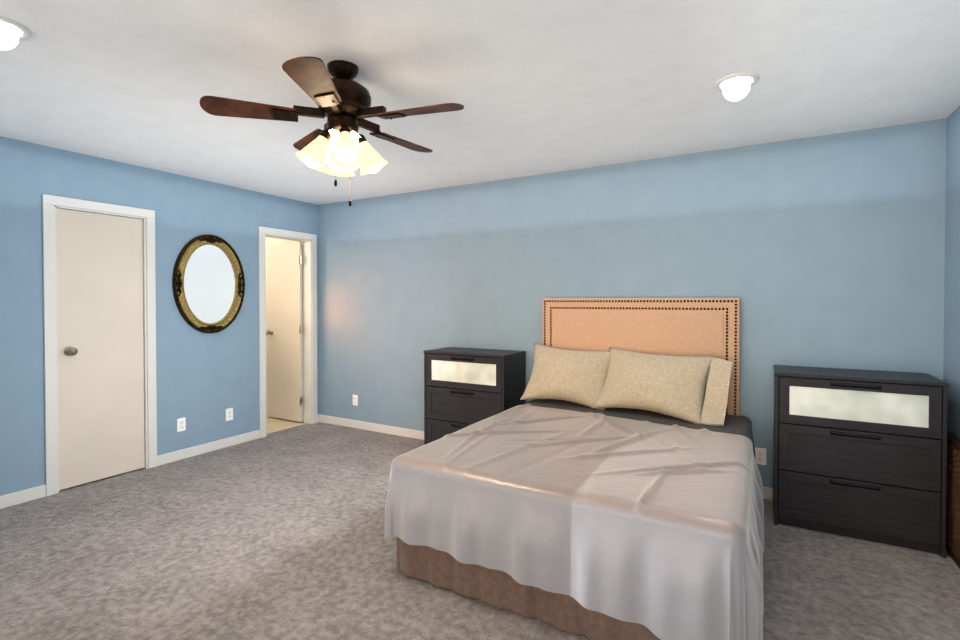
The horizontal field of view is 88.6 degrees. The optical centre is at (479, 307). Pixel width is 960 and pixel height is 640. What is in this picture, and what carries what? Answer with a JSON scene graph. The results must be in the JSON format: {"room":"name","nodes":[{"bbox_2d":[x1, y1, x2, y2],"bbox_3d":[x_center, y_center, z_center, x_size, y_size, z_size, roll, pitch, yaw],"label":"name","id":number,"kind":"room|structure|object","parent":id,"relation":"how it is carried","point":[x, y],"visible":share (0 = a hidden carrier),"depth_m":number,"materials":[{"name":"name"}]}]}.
{"room":"bedroom","nodes":[
{"label":"bedroom","id":0,"kind":"room"},
{"bbox_2d":[0,136,318,495],"bbox_3d":[-3.014,0.096,3.563,0.120,2.440,4.620,0,1,30],"label":"wall","id":1,"kind":"structure","parent":0,"point":[204,381],"depth_m":4.08,"materials":[{"name":"blue paint"}]},
{"bbox_2d":[0,485,45,508],"bbox_3d":[-3.557,1.288,2.496,0.013,0.085,2.143,0,1,30],"label":"baseboard","id":2,"kind":"structure","parent":1,"relation":"attached to","point":[20,497],"depth_m":3.31,"materials":[{"name":"grey wood"}]},
{"bbox_2d":[42,194,156,496],"bbox_3d":[-2.897,0.263,3.757,0.141,2.102,0.724,0,1,30],"label":"door frame","id":3,"kind":"structure","parent":1,"relation":"attached to","point":[51,204],"depth_m":3.49,"materials":[{"name":"grey wood"}]},
{"bbox_2d":[56,208,144,489],"bbox_3d":[-2.845,0.297,3.728,0.113,2.009,0.562,0,1,30],"label":"door","id":4,"kind":"structure","parent":1,"relation":"in","point":[100,340],"depth_m":3.71,"materials":[{"name":"beige wood"}]},
{"bbox_2d":[177,417,185,431],"bbox_3d":[-2.565,1.008,4.228,0.009,0.114,0.070,0,1,30],"label":"electrical outlet","id":5,"kind":"object","parent":1,"relation":"attached to","point":[181,424],"visible":1,"depth_m":4.22,"materials":[{"name":"white plastic"}]},
{"bbox_2d":[172,235,244,332],"bbox_3d":[-2.416,-0.210,4.432,0.045,0.890,0.660,0,1,30],"label":"mirror","id":6,"kind":"object","parent":1,"relation":"attached to","point":[208,282],"visible":1,"depth_m":4.42,"materials":[{"name":"brown metal"}]},
{"bbox_2d":[157,430,259,465],"bbox_3d":[-2.426,1.262,4.471,0.013,0.085,0.961,0,1,30],"label":"baseboard","id":7,"kind":"structure","parent":1,"relation":"attached to","point":[174,456],"depth_m":4.41,"materials":[{"name":"grey wood"}]},
{"bbox_2d":[226,408,232,420],"bbox_3d":[-2.346,1.002,4.610,0.009,0.114,0.070,0,1,30],"label":"electrical outlet","id":8,"kind":"object","parent":1,"relation":"attached to","point":[229,413],"visible":1,"depth_m":4.61,"materials":[{"name":"white plastic"}]},
{"bbox_2d":[266,242,302,421],"bbox_3d":[-2.222,0.273,5.615,0.590,2.009,0.186,0,1,30],"label":"door","id":9,"kind":"structure","parent":1,"relation":"in","point":[284,332],"depth_m":5.59,"materials":[{"name":"beige wood"}]},
{"bbox_2d":[258,226,317,437],"bbox_3d":[-2.059,0.243,5.219,0.141,2.102,0.724,0,1,30],"label":"door frame","id":10,"kind":"structure","parent":1,"relation":"attached to","point":[310,414],"depth_m":5.44,"materials":[{"name":"grey wood"}]},
{"bbox_2d":[265,237,302,412],"bbox_3d":[-3.021,0.024,5.282,1.599,2.540,1.880,0,1,30],"label":"wall","id":11,"kind":"structure","parent":0,"point":[268,240],"depth_m":5.96,"materials":[{"name":"beige"}]},
{"bbox_2d":[0,413,959,639],"bbox_3d":[-1.372,1.378,2.639,7.105,0.100,4.860,0,1,30],"label":"floor","id":12,"kind":"structure","parent":0,"point":[279,535],"depth_m":2.51,"materials":[{"name":"carpet"}]},
{"bbox_2d":[423,347,525,444],"bbox_3d":[-0.049,0.842,4.274,0.788,0.930,0.416,0,1,30],"label":"dresser","id":13,"kind":"object","parent":12,"relation":"on","point":[464,387],"visible":0.65,"depth_m":4.12,"materials":[{"name":"black wood"}]},
{"bbox_2d":[384,298,764,639],"bbox_3d":[0.717,0.633,2.880,1.681,1.385,2.083,0,1,30],"label":"bed","id":14,"kind":"object","parent":12,"relation":"on","point":[606,483],"visible":1,"depth_m":2.27,"materials":[{"name":"grey fabric"}]},
{"bbox_2d":[520,343,610,409],"bbox_3d":[0.676,0.526,3.794,0.678,0.457,0.295,0,1,30],"label":"pillow","id":15,"kind":"object","parent":14,"relation":"on","point":[581,380],"depth_m":3.71,"materials":[{"name":"beige fabric"}]},
{"bbox_2d":[522,399,754,456],"bbox_3d":[0.691,0.981,2.893,1.612,0.477,1.922,0,1,30],"label":"mattress","id":16,"kind":"object","parent":14,"relation":"on","point":[550,427],"depth_m":2.89,"materials":[{"name":"grey fabric"}]},
{"bbox_2d":[591,347,732,425],"bbox_3d":[1.252,0.532,3.429,0.900,0.444,0.389,0,1,30],"label":"pillow","id":17,"kind":"object","parent":14,"relation":"on","point":[624,383],"depth_m":3.34,"materials":[{"name":"beige fabric"}]},
{"bbox_2d":[773,365,948,557],"bbox_3d":[2.229,0.859,2.970,0.788,0.930,0.416,0,1,30],"label":"dresser","id":18,"kind":"object","parent":12,"relation":"on","point":[859,454],"visible":1,"depth_m":2.79,"materials":[{"name":"black wood"}]},
{"bbox_2d":[946,432,959,568],"bbox_3d":[2.345,1.020,2.293,0.046,0.625,1.120,0,1,30],"label":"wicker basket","id":19,"kind":"object","parent":12,"relation":"on","point":[953,504],"visible":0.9,"depth_m":2.61,"materials":[{"name":"brown"}]},
{"bbox_2d":[0,0,959,204],"bbox_3d":[-0.677,-1.156,2.208,5.505,0.100,4.860,0,1,30],"label":"ceiling","id":20,"kind":"structure","parent":0,"point":[535,87],"depth_m":2.38,"materials":[{"name":"white paint"}]},
{"bbox_2d":[0,15,31,39],"bbox_3d":[-1.883,-1.097,1.920,0.200,0.010,0.200,0,1,30],"label":"recessed light","id":21,"kind":"object","parent":20,"relation":"in","point":[11,29],"visible":1,"depth_m":1.95,"materials":[{"name":"grey glass"}]},
{"bbox_2d":[199,56,463,205],"bbox_3d":[-0.604,-0.786,2.294,1.118,0.640,1.100,0,1,30],"label":"fan","id":22,"kind":"object","parent":20,"relation":"hanging from","point":[341,98],"visible":1,"depth_m":2.19,"materials":[{"name":"brown wood"}]},
{"bbox_2d":[714,72,759,91],"bbox_3d":[1.258,-1.104,2.415,0.200,0.010,0.200,0,1,30],"label":"recessed light","id":23,"kind":"object","parent":20,"relation":"in","point":[736,81],"visible":0.98,"depth_m":2.40,"materials":[{"name":"grey"}]},
{"bbox_2d":[318,119,945,487],"bbox_3d":[0.500,0.087,4.282,5.505,2.440,0.120,0,1,30],"label":"wall","id":24,"kind":"structure","parent":0,"point":[825,251],"depth_m":3.67,"materials":[{"name":"blue paint"}]},
{"bbox_2d":[353,395,357,405],"bbox_3d":[-1.339,0.994,5.272,0.070,0.114,0.009,0,1,30],"label":"electrical outlet","id":25,"kind":"object","parent":24,"relation":"attached to","point":[355,399],"visible":1,"depth_m":5.26,"materials":[{"name":"white plastic"}]},
{"bbox_2d":[318,414,772,499],"bbox_3d":[0.463,1.265,4.232,5.265,0.085,0.030,0,1,30],"label":"baseboard","id":26,"kind":"structure","parent":24,"relation":"attached to","point":[767,491],"depth_m":5.09,"materials":[{"name":"grey wood"}]},
{"bbox_2d":[755,447,765,464],"bbox_3d":[1.937,1.028,3.397,0.070,0.114,0.009,0,1,30],"label":"electrical outlet","id":27,"kind":"object","parent":24,"relation":"attached to","point":[760,456],"visible":0.94,"depth_m":3.39,"materials":[{"name":"white plastic"}]},
{"bbox_2d":[943,106,959,438],"bbox_3d":[1.630,0.132,0.835,0.120,2.440,4.740,0,1,30],"label":"wall","id":28,"kind":"structure","parent":0,"point":[951,367],"depth_m":2.79,"materials":[{"name":"blue paint"}]}
]}

